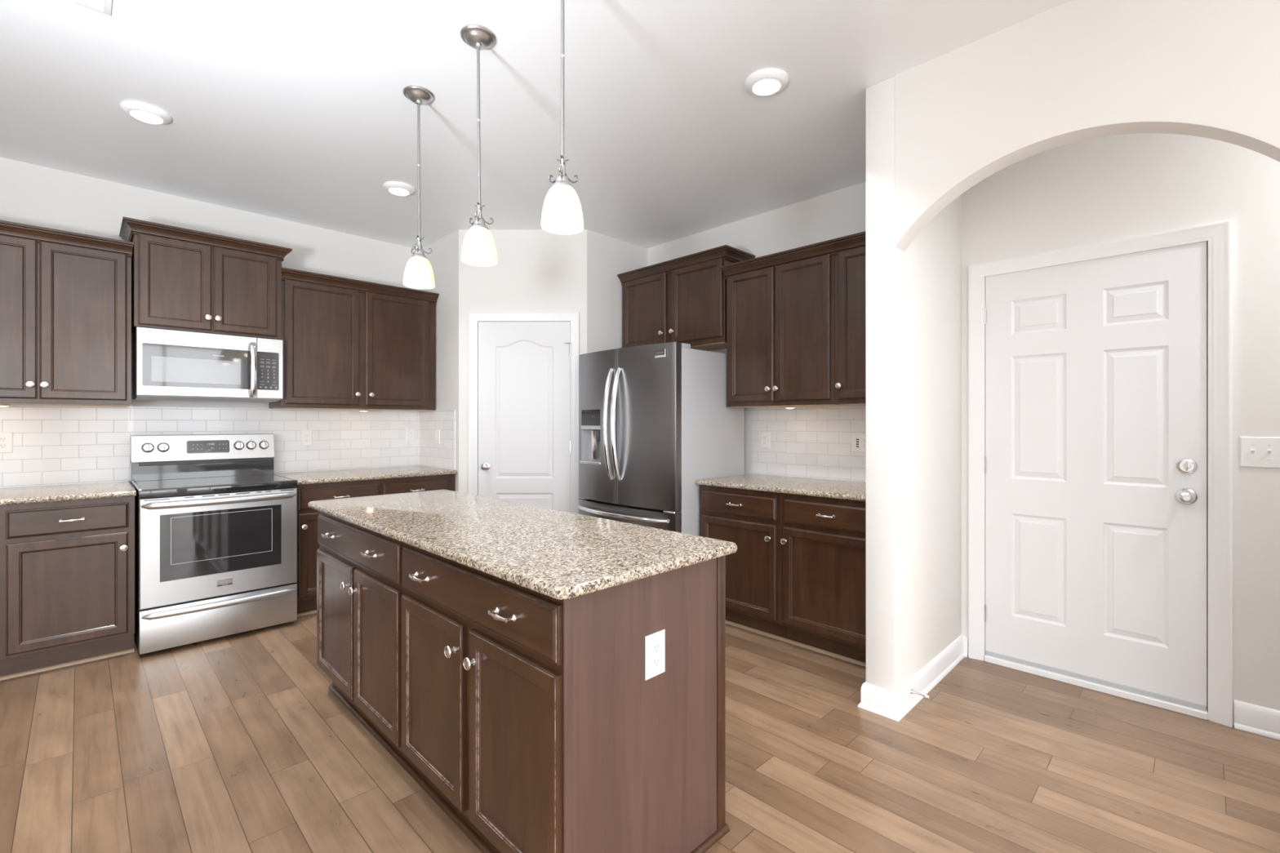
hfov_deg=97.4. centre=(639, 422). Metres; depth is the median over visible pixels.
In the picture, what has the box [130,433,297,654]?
range
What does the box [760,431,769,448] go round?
power outlet
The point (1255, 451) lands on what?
light switch
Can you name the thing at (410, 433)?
power outlet
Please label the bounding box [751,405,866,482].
backsplash
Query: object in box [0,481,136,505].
countertop
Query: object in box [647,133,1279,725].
wall
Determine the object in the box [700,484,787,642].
base cabinet
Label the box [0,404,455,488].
backsplash
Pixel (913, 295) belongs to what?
wall partition
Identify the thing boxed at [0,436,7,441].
socket
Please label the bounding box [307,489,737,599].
island countertop
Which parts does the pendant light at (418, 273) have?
scroll arm, rod, lamp shade, scroll arm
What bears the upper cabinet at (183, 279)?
attached to the wall at (32, 194)
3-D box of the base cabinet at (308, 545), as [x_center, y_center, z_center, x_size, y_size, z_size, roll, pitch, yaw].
[-2.261,0.842,4.047,0.540,0.876,0.713,0,0,-45]
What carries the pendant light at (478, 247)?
hanging from the ceiling
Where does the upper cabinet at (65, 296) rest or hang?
attached to the wall at (32, 194)
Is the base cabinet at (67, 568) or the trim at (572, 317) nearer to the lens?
the base cabinet at (67, 568)
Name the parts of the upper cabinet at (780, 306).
door, knob, knob, crown moulding, panel, door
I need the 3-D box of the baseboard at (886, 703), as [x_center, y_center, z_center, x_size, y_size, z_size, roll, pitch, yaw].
[1.390,1.225,2.807,0.969,0.110,0.188,0,0,-45]
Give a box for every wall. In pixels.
[0,156,419,484]
[419,229,647,495]
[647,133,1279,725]
[894,0,1279,251]
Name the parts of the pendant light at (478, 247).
scroll arm, rod, lamp shade, scroll arm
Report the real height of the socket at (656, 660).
0.029 m
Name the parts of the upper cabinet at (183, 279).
door, crown moulding, knob, knob, door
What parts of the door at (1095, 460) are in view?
knob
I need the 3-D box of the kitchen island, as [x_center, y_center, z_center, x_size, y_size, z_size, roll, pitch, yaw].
[-0.641,0.842,2.202,0.688,0.876,1.925,0,0,-45]
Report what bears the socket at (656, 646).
attached to the power outlet at (655, 643)
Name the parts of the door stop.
stop rod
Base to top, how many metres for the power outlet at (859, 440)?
0.118 m
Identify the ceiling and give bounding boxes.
[0,0,1071,248]
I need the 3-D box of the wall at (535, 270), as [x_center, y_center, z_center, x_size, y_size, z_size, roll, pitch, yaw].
[-0.930,-0.113,4.668,1.980,2.785,0.568,0,0,1]
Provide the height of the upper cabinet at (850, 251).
0.962 m
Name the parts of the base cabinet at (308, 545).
knob, shoe moulding, door, drawer, pull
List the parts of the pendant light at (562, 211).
scroll arm, scroll arm, bulb, lamp shade, rod, scroll arm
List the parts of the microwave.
door glass, handle, control panel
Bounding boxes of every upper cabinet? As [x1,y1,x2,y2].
[0,219,133,406]
[119,216,292,339]
[268,266,439,410]
[617,244,755,351]
[719,240,852,408]
[831,231,866,405]
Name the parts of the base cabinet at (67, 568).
door, shoe moulding, drawer, pull, knob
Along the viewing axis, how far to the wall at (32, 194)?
3.73 m
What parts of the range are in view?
knob, knob, control panel, storage drawer, oven door, handle, handle, door glass, knob, knob, knob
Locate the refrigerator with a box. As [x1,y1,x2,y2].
[577,342,744,536]
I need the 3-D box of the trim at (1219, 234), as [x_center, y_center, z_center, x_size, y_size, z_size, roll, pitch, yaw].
[2.144,0.212,2.718,0.024,2.135,0.990,0,0,-45]
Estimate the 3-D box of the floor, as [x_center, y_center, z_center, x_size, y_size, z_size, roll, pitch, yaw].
[-0.406,1.330,0.563,7.020,0.100,8.570,0,0,-45]
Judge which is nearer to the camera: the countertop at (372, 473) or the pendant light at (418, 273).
the pendant light at (418, 273)
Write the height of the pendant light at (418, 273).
0.880 m
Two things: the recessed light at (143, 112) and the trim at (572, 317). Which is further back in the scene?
the trim at (572, 317)
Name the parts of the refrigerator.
door, handle, handle, handle, freezer drawer, door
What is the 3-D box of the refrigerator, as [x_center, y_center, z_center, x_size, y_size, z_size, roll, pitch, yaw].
[0.102,0.386,4.082,0.872,1.789,0.968,0,0,-45]
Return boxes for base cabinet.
[0,496,134,680]
[295,479,380,617]
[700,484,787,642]
[780,493,866,666]
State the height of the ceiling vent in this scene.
0.014 m
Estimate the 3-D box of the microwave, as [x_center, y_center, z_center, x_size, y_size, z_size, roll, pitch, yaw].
[-2.796,-0.352,3.661,0.738,0.419,0.488,0,0,-45]
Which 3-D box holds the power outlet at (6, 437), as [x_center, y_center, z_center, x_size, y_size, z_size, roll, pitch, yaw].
[-3.611,0.114,3.189,0.076,0.118,0.008,0,0,-45]
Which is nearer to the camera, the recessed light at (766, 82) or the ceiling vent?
the ceiling vent
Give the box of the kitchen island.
[316,511,729,852]
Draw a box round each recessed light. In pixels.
[120,101,172,124]
[382,181,414,195]
[744,68,788,96]
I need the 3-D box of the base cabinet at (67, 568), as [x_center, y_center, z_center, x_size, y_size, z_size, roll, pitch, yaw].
[-3.174,0.842,3.137,0.502,0.876,0.713,0,0,-45]
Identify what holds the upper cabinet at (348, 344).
attached to the wall at (32, 194)
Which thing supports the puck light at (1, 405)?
attached to the upper cabinet at (65, 296)
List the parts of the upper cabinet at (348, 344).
door, panel, crown moulding, door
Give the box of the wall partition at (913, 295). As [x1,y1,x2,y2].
[866,76,961,692]
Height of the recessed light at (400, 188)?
0.032 m
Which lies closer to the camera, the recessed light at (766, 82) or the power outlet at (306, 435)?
the recessed light at (766, 82)
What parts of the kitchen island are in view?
pull, door, knob, knob, drawer, pull, door, shoe moulding, pull, door, knob, knob, drawer, pull, door, panel, shoe moulding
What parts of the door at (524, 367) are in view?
knob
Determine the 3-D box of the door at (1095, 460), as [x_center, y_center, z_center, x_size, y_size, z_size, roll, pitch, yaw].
[2.146,0.248,2.718,0.111,2.063,0.858,0,0,-45]
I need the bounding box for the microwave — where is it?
[132,326,283,402]
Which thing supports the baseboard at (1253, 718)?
attached to the wall at (1104, 188)
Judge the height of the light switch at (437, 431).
0.118 m
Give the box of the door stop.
[910,688,928,698]
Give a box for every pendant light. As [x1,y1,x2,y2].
[403,84,435,288]
[460,24,497,266]
[541,0,583,235]
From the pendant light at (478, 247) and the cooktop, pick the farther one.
the cooktop
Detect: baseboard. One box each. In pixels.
[857,634,968,721]
[1234,699,1279,740]
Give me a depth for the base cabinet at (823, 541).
3.05 m
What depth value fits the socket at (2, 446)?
3.19 m
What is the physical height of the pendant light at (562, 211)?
0.880 m
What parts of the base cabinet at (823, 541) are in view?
knob, door, drawer, pull, shoe moulding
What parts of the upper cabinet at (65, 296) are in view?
door, knob, knob, panel, crown moulding, door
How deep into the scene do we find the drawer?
4.19 m
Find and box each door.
[477,321,571,512]
[983,241,1208,719]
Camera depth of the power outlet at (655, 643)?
1.54 m
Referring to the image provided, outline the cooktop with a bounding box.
[131,473,297,497]
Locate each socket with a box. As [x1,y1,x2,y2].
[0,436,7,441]
[0,443,7,448]
[652,641,661,653]
[652,656,661,668]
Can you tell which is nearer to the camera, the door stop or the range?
the door stop
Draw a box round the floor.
[0,613,1279,852]
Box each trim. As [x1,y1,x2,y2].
[468,311,578,514]
[968,218,1232,727]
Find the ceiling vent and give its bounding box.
[68,0,111,16]
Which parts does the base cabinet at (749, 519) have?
pull, drawer, door, shoe moulding, knob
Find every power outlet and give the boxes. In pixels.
[0,431,13,453]
[301,430,311,445]
[405,428,414,442]
[644,629,665,680]
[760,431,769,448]
[852,433,866,452]
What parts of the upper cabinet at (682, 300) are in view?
door, crown moulding, door, panel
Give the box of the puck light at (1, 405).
[0,404,10,406]
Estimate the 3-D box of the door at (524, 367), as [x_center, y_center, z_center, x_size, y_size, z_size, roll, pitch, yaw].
[-0.900,0.240,4.377,0.736,2.055,0.099,0,0,0]
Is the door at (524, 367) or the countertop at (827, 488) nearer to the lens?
the countertop at (827, 488)
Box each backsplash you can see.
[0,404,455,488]
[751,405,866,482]
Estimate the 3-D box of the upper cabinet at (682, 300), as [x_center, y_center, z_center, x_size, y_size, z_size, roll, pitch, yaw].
[0.326,-0.886,4.351,0.354,0.654,1.098,0,0,-45]
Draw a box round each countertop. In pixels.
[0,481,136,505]
[274,465,457,484]
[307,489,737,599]
[695,473,866,502]
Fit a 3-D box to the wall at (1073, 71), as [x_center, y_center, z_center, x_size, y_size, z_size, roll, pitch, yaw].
[2.678,-0.113,0.938,0.108,2.785,4.348,0,0,-45]
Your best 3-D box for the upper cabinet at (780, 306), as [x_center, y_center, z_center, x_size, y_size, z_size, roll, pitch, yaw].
[0.961,-0.586,3.700,0.374,0.962,0.804,0,0,-45]
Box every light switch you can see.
[435,429,439,444]
[1240,436,1279,468]
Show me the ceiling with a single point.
(299, 111)

